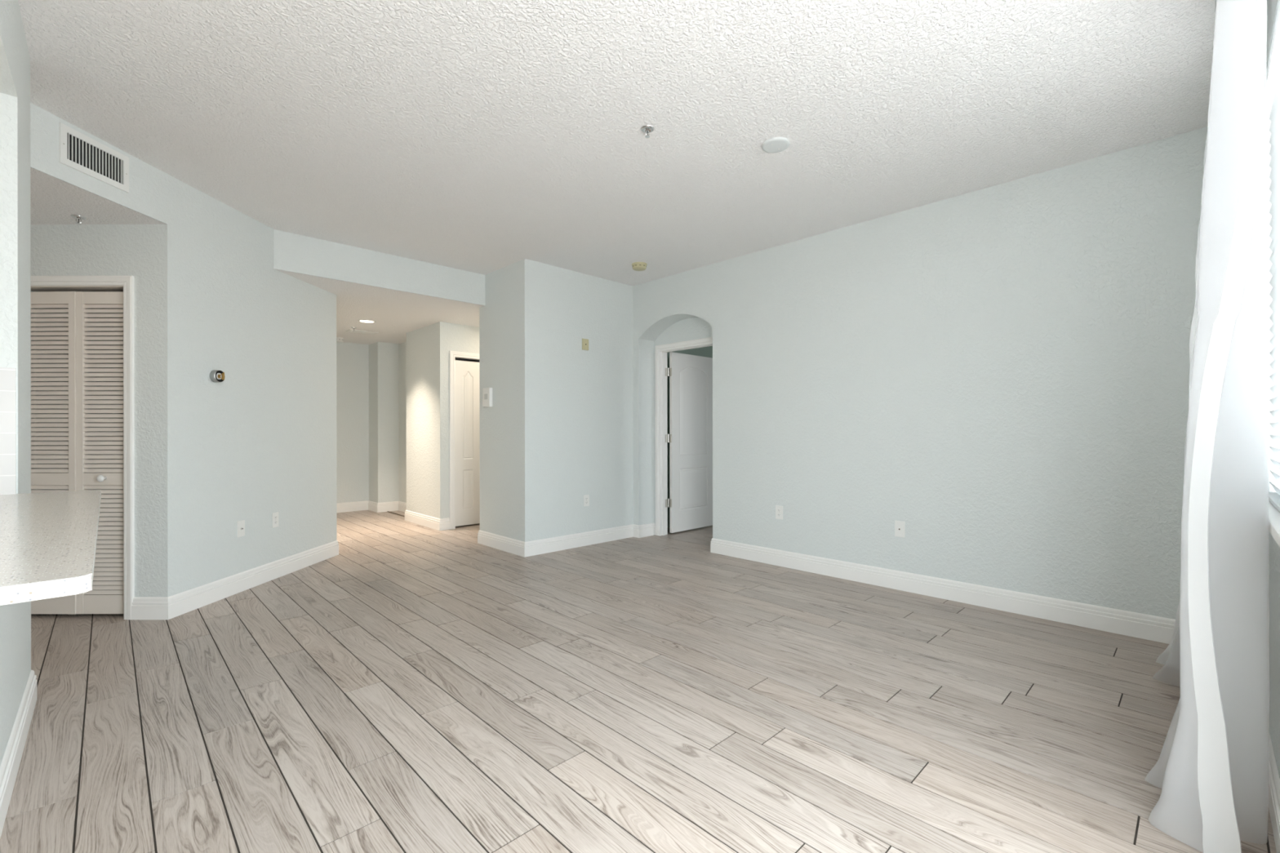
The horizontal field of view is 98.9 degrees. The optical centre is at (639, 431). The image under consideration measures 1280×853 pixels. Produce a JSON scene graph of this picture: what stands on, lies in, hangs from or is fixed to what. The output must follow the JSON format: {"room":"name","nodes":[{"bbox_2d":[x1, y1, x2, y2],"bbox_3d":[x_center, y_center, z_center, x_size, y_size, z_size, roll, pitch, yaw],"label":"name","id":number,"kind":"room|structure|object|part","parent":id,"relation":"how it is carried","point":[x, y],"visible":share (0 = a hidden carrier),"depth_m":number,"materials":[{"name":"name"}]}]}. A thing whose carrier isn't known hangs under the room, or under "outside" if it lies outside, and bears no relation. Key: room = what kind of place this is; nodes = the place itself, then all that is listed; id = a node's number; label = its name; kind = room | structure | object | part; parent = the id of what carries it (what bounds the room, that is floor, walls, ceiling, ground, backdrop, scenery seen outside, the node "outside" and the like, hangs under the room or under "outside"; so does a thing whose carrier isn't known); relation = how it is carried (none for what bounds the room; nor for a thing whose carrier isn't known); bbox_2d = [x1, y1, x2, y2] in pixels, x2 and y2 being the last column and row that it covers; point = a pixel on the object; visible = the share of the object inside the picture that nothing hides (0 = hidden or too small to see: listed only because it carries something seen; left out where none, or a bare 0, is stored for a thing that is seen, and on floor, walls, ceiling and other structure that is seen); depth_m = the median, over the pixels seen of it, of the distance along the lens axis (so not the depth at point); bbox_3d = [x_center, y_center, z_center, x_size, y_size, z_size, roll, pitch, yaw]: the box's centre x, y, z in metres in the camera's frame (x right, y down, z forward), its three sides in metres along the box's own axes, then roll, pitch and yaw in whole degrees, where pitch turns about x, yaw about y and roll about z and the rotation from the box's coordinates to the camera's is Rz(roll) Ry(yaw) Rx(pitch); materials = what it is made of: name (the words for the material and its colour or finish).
{"room":"empty living room","nodes":[
{"label":"empty living room","id":0,"kind":"room"},
{"bbox_2d":[0,0,31,765],"bbox_3d":[-1.326,-0.216,0.932,0.130,2.740,3.795,0,0,-44],"label":"wall","id":1,"kind":"structure","parent":0,"point":[15,59],"depth_m":2.00,"materials":[{"name":"white paint"}]},
{"bbox_2d":[0,670,36,838],"bbox_3d":[-1.627,1.087,0.754,0.846,0.135,3.661,0,0,-44],"label":"baseboard","id":2,"kind":"structure","parent":1,"relation":"attached to","point":[9,767],"depth_m":1.85,"materials":[{"name":"white paint"}]},
{"bbox_2d":[0,489,101,605],"bbox_3d":[-1.843,0.242,1.165,0.982,0.027,1.798,0,0,-44],"label":"countertop","id":3,"kind":"structure","parent":1,"relation":"on","point":[48,540],"depth_m":1.10,"materials":[{"name":"stone"}]},
{"bbox_2d":[34,307,123,581],"bbox_3d":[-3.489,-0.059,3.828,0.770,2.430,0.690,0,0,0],"label":"louver slats","id":4,"kind":"structure","parent":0,"point":[52,308],"depth_m":3.84,"materials":[{"name":"white paint"}]},
{"bbox_2d":[30,167,165,224],"bbox_3d":[-3.964,-1.313,2.329,2.011,0.080,2.162,0,0,2],"label":"ceiling","id":5,"kind":"structure","parent":0,"point":[53,200],"depth_m":3.11,"materials":[{"name":"white paint"}]},
{"bbox_2d":[70,214,86,224],"bbox_3d":[-3.336,-1.253,3.254,0.068,0.042,0.068,0,0,-44],"label":"sprinkler","id":6,"kind":"object","parent":5,"relation":"attached to","point":[76,216],"visible":1,"depth_m":3.25,"materials":[{"name":"silver metal"}]},
{"bbox_2d":[30,224,168,596],"bbox_3d":[-3.906,-0.058,3.431,2.000,2.430,0.110,0,0,0],"label":"wall","id":7,"kind":"structure","parent":0,"point":[140,251],"depth_m":3.37,"materials":[{"name":"white paint"}]},
{"bbox_2d":[31,275,134,619],"bbox_3d":[-3.491,0.101,3.420,0.756,2.110,0.127,0,0,0],"label":"door","id":8,"kind":"structure","parent":7,"relation":"in","point":[78,294],"depth_m":3.40,"materials":[{"name":"white paint"}]},
{"bbox_3d":[-3.321,0.291,3.378,0.043,0.043,0.040,0,0,0],"label":"knob","id":9,"kind":"part","parent":8,"relation":"part of","materials":[{"name":"white plastic"}]},
{"bbox_2d":[30,102,337,596],"bbox_3d":[-2.976,-0.214,3.198,0.124,2.740,3.853,0,0,2],"label":"wall","id":10,"kind":"structure","parent":0,"point":[251,446],"depth_m":3.86,"materials":[{"name":"white paint"}]},
{"bbox_2d":[58,122,128,192],"bbox_3d":[-2.920,-1.458,2.941,0.011,0.200,0.355,0,0,2],"label":"air vent","id":11,"kind":"object","parent":10,"relation":"in","point":[77,151],"visible":1,"depth_m":2.92,"materials":[{"name":"white metal"}]},
{"bbox_3d":[-2.926,-1.458,2.804,0.006,0.136,0.002,0,0,2],"label":"blade","id":12,"kind":"part","parent":11,"relation":"part of","materials":[{"name":"white metal"}]},
{"bbox_3d":[-2.925,-1.458,2.821,0.006,0.136,0.002,0,0,2],"label":"blade","id":13,"kind":"part","parent":11,"relation":"part of","materials":[{"name":"white metal"}]},
{"bbox_3d":[-2.924,-1.458,2.838,0.006,0.136,0.002,0,0,2],"label":"blade","id":14,"kind":"part","parent":11,"relation":"part of","materials":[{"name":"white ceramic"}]},
{"bbox_3d":[-2.924,-1.458,2.855,0.006,0.136,0.002,0,0,2],"label":"blade","id":15,"kind":"part","parent":11,"relation":"part of","materials":[{"name":"white metal"}]},
{"bbox_3d":[-2.923,-1.458,2.872,0.006,0.136,0.002,0,0,2],"label":"blade","id":16,"kind":"part","parent":11,"relation":"part of","materials":[{"name":"white metal"}]},
{"bbox_3d":[-2.922,-1.458,2.889,0.006,0.136,0.002,0,0,2],"label":"blade","id":17,"kind":"part","parent":11,"relation":"part of","materials":[{"name":"white metal"}]},
{"bbox_3d":[-2.922,-1.458,2.906,0.006,0.136,0.002,0,0,2],"label":"blade","id":18,"kind":"part","parent":11,"relation":"part of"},
{"bbox_3d":[-2.921,-1.458,2.923,0.006,0.136,0.002,0,0,2],"label":"blade","id":19,"kind":"part","parent":11,"relation":"part of","materials":[{"name":"white metal"}]},
{"bbox_3d":[-2.920,-1.458,2.941,0.006,0.136,0.002,0,0,2],"label":"blade","id":20,"kind":"part","parent":11,"relation":"part of","materials":[{"name":"white metal"}]},
{"bbox_3d":[-2.920,-1.458,2.958,0.006,0.136,0.002,0,0,2],"label":"blade","id":21,"kind":"part","parent":11,"relation":"part of","materials":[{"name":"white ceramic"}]},
{"bbox_3d":[-2.919,-1.458,2.975,0.006,0.136,0.002,0,0,2],"label":"blade","id":22,"kind":"part","parent":11,"relation":"part of","materials":[{"name":"white metal"}]},
{"bbox_3d":[-2.918,-1.458,2.992,0.006,0.136,0.002,0,0,2],"label":"blade","id":23,"kind":"part","parent":11,"relation":"part of","materials":[{"name":"white metal"}]},
{"bbox_3d":[-2.918,-1.458,3.009,0.006,0.136,0.002,0,0,2],"label":"blade","id":24,"kind":"part","parent":11,"relation":"part of","materials":[{"name":"white metal"}]},
{"bbox_3d":[-2.917,-1.458,3.026,0.006,0.136,0.002,0,0,2],"label":"blade","id":25,"kind":"part","parent":11,"relation":"part of","materials":[{"name":"white metal"}]},
{"bbox_3d":[-2.916,-1.458,3.043,0.006,0.136,0.002,0,0,2],"label":"blade","id":26,"kind":"part","parent":11,"relation":"part of","materials":[{"name":"white metal"}]},
{"bbox_3d":[-2.916,-1.458,3.060,0.006,0.136,0.002,0,0,2],"label":"blade","id":27,"kind":"part","parent":11,"relation":"part of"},
{"bbox_3d":[-2.915,-1.458,3.077,0.006,0.136,0.002,0,0,2],"label":"blade","id":28,"kind":"part","parent":11,"relation":"part of","materials":[{"name":"white metal"}]},
{"bbox_2d":[209,369,225,382],"bbox_3d":[-2.870,-0.373,3.721,0.046,0.084,0.084,0,0,2],"label":"thermostat","id":29,"kind":"object","parent":10,"relation":"attached to","point":[215,375],"visible":1,"depth_m":3.70,"materials":[{"name":"silver metal"}]},
{"bbox_2d":[131,540,338,619],"bbox_3d":[-3.513,1.089,5.443,1.003,0.135,4.321,0,0,-24],"label":"baseboard","id":30,"kind":"structure","parent":10,"relation":"attached to","point":[176,605],"depth_m":3.78,"materials":[{"name":"white paint"}]},
{"bbox_2d":[236,520,244,537],"bbox_3d":[-2.875,0.704,3.952,0.016,0.115,0.070,0,0,2],"label":"plate","id":31,"kind":"object","parent":10,"relation":"attached to","point":[240,524],"visible":1,"depth_m":3.94,"materials":[{"name":"white plastic"}]},
{"bbox_2d":[271,511,278,528],"bbox_3d":[-2.865,0.698,4.303,0.007,0.115,0.070,0,0,2],"label":"power outlet","id":32,"kind":"object","parent":10,"relation":"attached to","point":[275,515],"visible":1,"depth_m":4.30,"materials":[{"name":"white plastic"}]},
{"bbox_2d":[336,342,406,502],"bbox_3d":[-3.319,-0.059,6.784,1.900,2.430,3.045,0,0,-44],"label":"wall","id":33,"kind":"structure","parent":0,"point":[371,379],"depth_m":7.90,"materials":[{"name":"white paint"}]},
{"bbox_2d":[337,500,406,512],"bbox_3d":[-3.855,1.089,7.660,2.024,0.135,0.824,0,0,-2],"label":"baseboard","id":34,"kind":"structure","parent":33,"relation":"attached to","point":[375,507],"depth_m":7.89,"materials":[{"name":"white paint"}]},
{"bbox_2d":[274,229,484,305],"bbox_3d":[-2.226,-1.430,4.930,1.814,0.310,0.010,0,0,-44],"label":"beam","id":35,"kind":"structure","parent":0,"point":[293,252],"depth_m":4.81,"materials":[{"name":"white paint"}]},
{"bbox_2d":[276,269,484,344],"bbox_3d":[-2.994,-1.424,6.914,3.450,0.300,3.915,0,0,-44],"label":"ceiling","id":36,"kind":"structure","parent":0,"point":[395,313],"depth_m":5.79,"materials":[{"name":"white paint"}]},
{"bbox_2d":[336,337,343,342],"bbox_3d":[-4.125,-1.249,7.485,0.136,0.048,0.136,0,0,-44],"label":"smoke detector","id":37,"kind":"object","parent":36,"relation":"attached to","point":[338,339],"visible":0.62,"depth_m":7.45,"materials":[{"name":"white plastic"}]},
{"bbox_2d":[346,328,378,334],"bbox_3d":[-3.557,-1.269,7.017,0.340,0.009,0.180,0,0,-44],"label":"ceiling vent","id":38,"kind":"object","parent":36,"relation":"in","point":[350,330],"visible":0.99,"depth_m":6.99,"materials":[{"name":"white metal"}]},
{"bbox_2d":[357,319,376,323],"bbox_3d":[-3.164,-1.270,6.342,0.190,0.008,0.190,0,0,-44],"label":"recessed light","id":39,"kind":"object","parent":36,"relation":"in","point":[363,321],"visible":1,"depth_m":6.32,"materials":[{"name":"white plastic"}]},
{"bbox_2d":[405,321,479,519],"bbox_3d":[-1.858,-0.061,6.841,1.325,2.430,2.000,0,0,-44],"label":"wall column","id":40,"kind":"structure","parent":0,"point":[428,348],"depth_m":6.59,"materials":[{"name":"white paint"}]},
{"bbox_2d":[404,510,449,530],"bbox_3d":[-2.591,1.088,6.818,0.271,0.135,1.042,0,0,-44],"label":"baseboard","id":41,"kind":"structure","parent":40,"relation":"attached to","point":[438,524],"depth_m":6.58,"materials":[{"name":"white paint"}]},
{"bbox_2d":[448,351,479,528],"bbox_3d":[-1.973,0.103,6.784,0.854,2.102,0.132,0,0,-44],"label":"door","id":42,"kind":"structure","parent":40,"relation":"attached to","point":[464,420],"depth_m":6.62,"materials":[{"name":"white paint"}]},
{"bbox_2d":[455,358,479,362],"bbox_3d":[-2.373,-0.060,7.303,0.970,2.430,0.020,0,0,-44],"label":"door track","id":43,"kind":"structure","parent":0,"point":[458,359],"depth_m":7.35,"materials":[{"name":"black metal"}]},
{"bbox_2d":[479,258,633,542],"bbox_3d":[-0.865,-0.217,5.816,1.370,2.740,0.855,0,0,-44],"label":"wall pillar","id":44,"kind":"structure","parent":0,"point":[557,430],"depth_m":5.40,"materials":[{"name":"white paint"}]},
{"bbox_2d":[482,387,492,407],"bbox_3d":[-1.528,-0.338,5.490,0.036,0.190,0.142,0,0,-44],"label":"thermostat","id":45,"kind":"object","parent":44,"relation":"attached to","point":[486,392],"visible":1,"depth_m":5.46,"materials":[{"name":"white plastic"}]},
{"bbox_3d":[-1.540,-0.279,5.478,0.004,0.058,0.140,0,0,-44],"label":"door","id":46,"kind":"part","parent":45,"relation":"part of","materials":[{"name":"white plastic"}]},
{"bbox_2d":[477,522,655,557],"bbox_3d":[-0.752,1.085,5.861,1.624,0.135,0.977,0,0,-44],"label":"baseboard","id":47,"kind":"structure","parent":44,"relation":"attached to","point":[519,548],"depth_m":5.43,"materials":[{"name":"white paint"}]},
{"bbox_2d":[582,338,588,350],"bbox_3d":[-0.549,-0.874,5.517,0.080,0.112,0.016,0,0,-44],"label":"plate","id":48,"kind":"object","parent":44,"relation":"attached to","point":[584,341],"visible":1,"depth_m":5.51,"materials":[{"name":"beige plastic"}]},
{"bbox_2d":[583,494,589,506],"bbox_3d":[-0.540,0.701,5.529,0.070,0.115,0.007,0,0,-44],"label":"power outlet","id":49,"kind":"object","parent":44,"relation":"attached to","point":[586,497],"visible":1,"depth_m":5.53,"materials":[{"name":"white plastic"}]},
{"bbox_2d":[17,0,1257,285],"bbox_3d":[-1.416,-1.636,4.968,11.700,0.100,9.705,0,0,-44],"label":"ceiling","id":50,"kind":"structure","parent":0,"point":[484,137],"depth_m":2.67,"materials":[{"name":"white paint"}]},
{"bbox_2d":[631,262,647,271],"bbox_3d":[-0.006,-1.564,5.210,0.146,0.048,0.146,0,0,-44],"label":"smoke detector","id":51,"kind":"object","parent":50,"relation":"attached to","point":[637,266],"visible":1,"depth_m":5.16,"materials":[{"name":"beige plastic"}]},
{"bbox_2d":[640,124,653,137],"bbox_3d":[0.039,-1.567,2.874,0.072,0.042,0.072,0,0,-44],"label":"sprinkler","id":52,"kind":"object","parent":50,"relation":"attached to","point":[647,129],"visible":1,"depth_m":2.87,"materials":[{"name":"silver metal"}]},
{"bbox_2d":[761,137,790,152],"bbox_3d":[0.751,-1.581,3.033,0.154,0.015,0.154,0,0,-44],"label":"cover plate","id":53,"kind":"object","parent":50,"relation":"attached to","point":[775,144],"visible":1,"depth_m":3.01,"materials":[{"name":"white plastic"}]},
{"bbox_2d":[0,510,1276,852],"bbox_3d":[-1.379,1.194,4.934,11.700,0.080,9.600,0,0,-44],"label":"floor","id":54,"kind":"structure","parent":0,"point":[412,687],"depth_m":2.21,"materials":[{"name":"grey wood"}]},
{"bbox_2d":[653,317,712,527],"bbox_3d":[0.605,-0.219,5.714,0.115,2.740,1.550,0,0,-44],"label":"wall niche","id":55,"kind":"object","parent":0,"point":[692,328],"visible":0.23,"depth_m":5.80,"materials":[{"name":"white paint"}]},
{"bbox_2d":[655,337,712,536],"bbox_3d":[0.802,0.102,6.060,0.914,2.097,0.886,0,0,-44],"label":"door","id":56,"kind":"structure","parent":55,"relation":"attached to","point":[690,437],"depth_m":6.21,"materials":[{"name":"white paint"}]},
{"bbox_2d":[666,346,712,527],"bbox_3d":[2.986,-0.222,5.865,3.740,2.740,4.855,0,0,-44],"label":"wall","id":57,"kind":"structure","parent":0,"point":[707,352],"depth_m":6.54,"materials":[{"name":"grey paint"}]},
{"bbox_2d":[632,115,1247,631],"bbox_3d":[1.624,-0.220,4.411,0.240,2.740,4.670,0,0,-44],"label":"wall","id":58,"kind":"structure","parent":0,"point":[1000,373],"depth_m":3.55,"materials":[{"name":"white paint"}]},
{"bbox_2d":[775,505,782,519],"bbox_3d":[1.190,0.696,4.681,0.007,0.115,0.070,0,0,-44],"label":"power outlet","id":59,"kind":"object","parent":58,"relation":"attached to","point":[779,509],"visible":1,"depth_m":4.68,"materials":[{"name":"white plastic"}]},
{"bbox_2d":[894,520,905,537],"bbox_3d":[1.880,0.710,3.966,0.016,0.115,0.070,0,0,-44],"label":"plate","id":60,"kind":"object","parent":58,"relation":"attached to","point":[900,526],"visible":1,"depth_m":3.97,"materials":[{"name":"white plastic"}]},
{"bbox_2d":[710,537,1247,658],"bbox_3d":[1.950,1.082,4.063,0.251,0.135,3.418,0,0,-44],"label":"baseboard","id":61,"kind":"structure","parent":58,"relation":"attached to","point":[1226,642],"depth_m":3.53,"materials":[{"name":"white paint"}]},
{"bbox_2d":[1246,0,1279,778],"bbox_3d":[1.589,-0.220,1.224,4.855,2.740,0.150,0,0,-44],"label":"wall window","id":62,"kind":"structure","parent":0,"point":[1263,550],"depth_m":2.10,"materials":[{"name":"white paint"}]},
{"bbox_2d":[1242,633,1279,852],"bbox_3d":[2.194,1.082,1.927,2.370,0.135,0.016,0,0,-44],"label":"baseboard","id":63,"kind":"structure","parent":62,"relation":"attached to","point":[1269,769],"depth_m":1.85,"materials":[{"name":"white paint"}]},
{"bbox_2d":[1249,495,1279,546],"bbox_3d":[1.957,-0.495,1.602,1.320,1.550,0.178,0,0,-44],"label":"window sill","id":64,"kind":"structure","parent":62,"relation":"attached to","point":[1267,512],"depth_m":1.67,"materials":[{"name":"white paint"}]},
{"bbox_2d":[1262,0,1279,511],"bbox_3d":[1.936,-0.511,1.623,1.304,1.513,0.060,0,0,-44],"label":"window blind","id":65,"kind":"object","parent":62,"relation":"attached to","point":[1272,82],"visible":0.98,"depth_m":1.93,"materials":[{"name":"white plastic"}]},
{"bbox_3d":[1.937,0.239,1.623,1.296,0.014,0.050,0,0,-44],"label":"rail","id":66,"kind":"part","parent":65,"relation":"part of","materials":[{"name":"white plastic"}]},
{"bbox_3d":[1.208,-1.539,1.023,2.560,0.020,0.090,0,0,-44],"label":"curtain rod","id":67,"kind":"object","parent":62,"relation":"attached to","visible":0},
{"bbox_2d":[1155,0,1266,852],"bbox_3d":[2.076,-0.204,2.045,1.616,2.700,0.293,0,0,-44],"label":"curtain","id":68,"kind":"object","parent":67,"relation":"hanging from","point":[1208,508],"visible":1,"depth_m":1.51,"materials":[{"name":"white fabric"}]},
{"bbox_3d":[-2.003,-0.216,1.009,0.735,2.740,2.740,0,0,-44],"label":"wall","id":69,"kind":"structure","parent":0,"visible":0},
{"bbox_2d":[0,367,16,494],"bbox_3d":[-2.547,0.000,1.730,0.760,0.459,0.008,0,0,-44],"label":"tile backsplash","id":70,"kind":"structure","parent":69,"relation":"attached to","point":[7,375],"depth_m":1.98,"materials":[{"name":"white tile"}]}
]}

